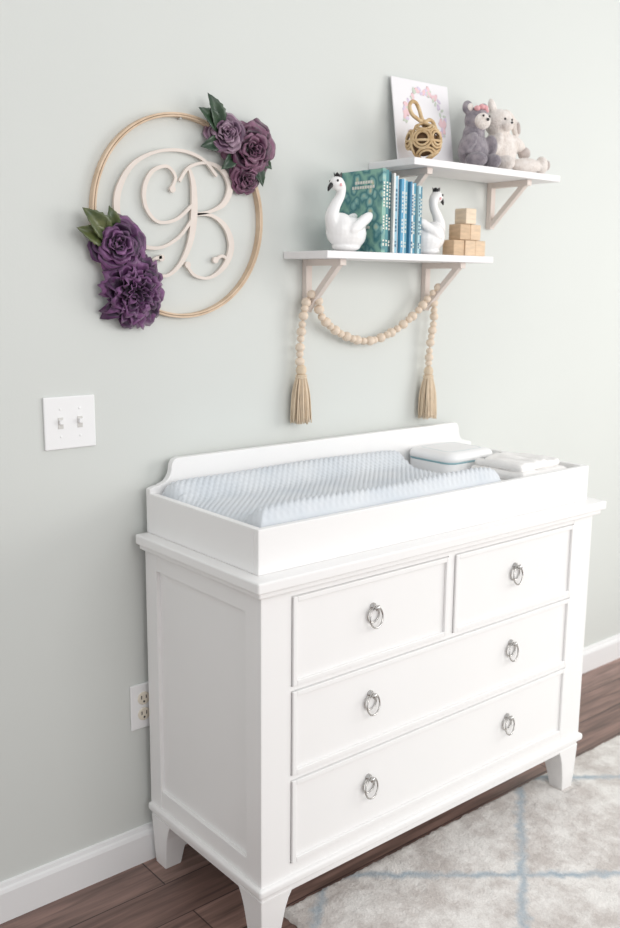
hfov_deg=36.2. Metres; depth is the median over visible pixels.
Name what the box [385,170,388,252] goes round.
book
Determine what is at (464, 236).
wooden blocks
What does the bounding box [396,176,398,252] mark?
book
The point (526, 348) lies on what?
wall
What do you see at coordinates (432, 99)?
print
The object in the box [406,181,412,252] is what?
book
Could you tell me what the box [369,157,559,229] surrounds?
wall shelf
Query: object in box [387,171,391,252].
book
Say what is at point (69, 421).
light switch
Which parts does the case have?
case lid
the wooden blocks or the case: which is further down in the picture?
the case
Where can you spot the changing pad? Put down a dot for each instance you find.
(260, 497)
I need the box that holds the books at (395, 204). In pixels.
[340,168,422,253]
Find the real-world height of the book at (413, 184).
0.178 m
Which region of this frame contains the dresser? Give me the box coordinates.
[136,497,605,927]
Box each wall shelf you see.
[284,250,492,311]
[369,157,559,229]
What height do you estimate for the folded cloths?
0.109 m
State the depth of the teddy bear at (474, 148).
2.63 m
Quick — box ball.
[405,99,441,158]
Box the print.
[390,76,452,161]
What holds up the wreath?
attached to the wall
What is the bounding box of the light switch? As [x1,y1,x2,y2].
[43,394,95,450]
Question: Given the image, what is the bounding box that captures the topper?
[146,422,588,575]
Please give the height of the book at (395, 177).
0.190 m
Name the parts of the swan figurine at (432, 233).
crown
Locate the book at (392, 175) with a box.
[390,173,395,252]
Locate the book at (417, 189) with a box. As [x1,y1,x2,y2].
[414,186,420,253]
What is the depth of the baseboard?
2.29 m
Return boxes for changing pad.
[162,450,500,527]
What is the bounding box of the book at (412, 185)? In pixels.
[411,184,413,253]
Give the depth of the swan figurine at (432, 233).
2.56 m
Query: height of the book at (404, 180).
0.186 m
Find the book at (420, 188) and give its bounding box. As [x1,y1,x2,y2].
[419,187,422,253]
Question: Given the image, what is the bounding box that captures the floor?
[0,658,619,927]
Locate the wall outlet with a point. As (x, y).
(139, 693)
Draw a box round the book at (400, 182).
[397,179,404,252]
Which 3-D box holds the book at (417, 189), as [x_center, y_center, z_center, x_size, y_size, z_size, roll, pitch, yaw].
[0.233,-0.648,2.529,0.009,0.172,0.160,-8,14,-39]
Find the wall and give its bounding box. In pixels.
[0,0,619,881]
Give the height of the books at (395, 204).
0.205 m
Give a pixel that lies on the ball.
(426, 140)
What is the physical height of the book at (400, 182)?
0.184 m
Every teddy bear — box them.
[458,100,500,167]
[486,99,549,173]
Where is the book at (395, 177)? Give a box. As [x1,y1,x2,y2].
[394,176,397,252]
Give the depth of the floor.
2.31 m
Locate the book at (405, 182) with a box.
[404,180,407,252]
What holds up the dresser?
on the floor
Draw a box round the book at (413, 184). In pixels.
[412,183,415,253]
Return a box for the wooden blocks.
[442,208,484,255]
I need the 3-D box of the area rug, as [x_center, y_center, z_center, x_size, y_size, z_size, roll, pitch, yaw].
[1.559,1.070,2.128,2.405,0.011,2.220,-8,14,-39]
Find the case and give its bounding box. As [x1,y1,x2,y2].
[410,442,491,473]
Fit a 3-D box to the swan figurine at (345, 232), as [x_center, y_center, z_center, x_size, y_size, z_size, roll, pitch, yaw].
[0.092,-0.628,2.370,0.131,0.190,0.093,-8,14,-39]
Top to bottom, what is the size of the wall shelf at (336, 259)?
0.153 m
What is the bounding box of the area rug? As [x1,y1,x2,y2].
[284,735,619,927]
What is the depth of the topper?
2.22 m
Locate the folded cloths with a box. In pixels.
[471,452,565,480]
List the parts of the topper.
panel, panel, panel, panel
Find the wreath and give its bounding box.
[76,92,275,329]
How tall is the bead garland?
0.393 m
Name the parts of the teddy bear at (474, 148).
flower crown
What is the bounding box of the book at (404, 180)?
[403,178,405,252]
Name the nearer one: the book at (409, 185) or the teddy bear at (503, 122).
the book at (409, 185)
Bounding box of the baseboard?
[0,634,619,923]
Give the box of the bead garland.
[290,283,439,424]
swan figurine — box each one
[325,172,372,250]
[421,187,445,253]
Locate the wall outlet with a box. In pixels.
[130,681,149,730]
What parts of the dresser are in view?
post, rail, panel, rail, post, moulding, moulding, ring pull, drawer, ring pull, ring pull, rail, rail, drawer, rail, drawer, rail, ring pull, ring pull, drawer, ring pull, post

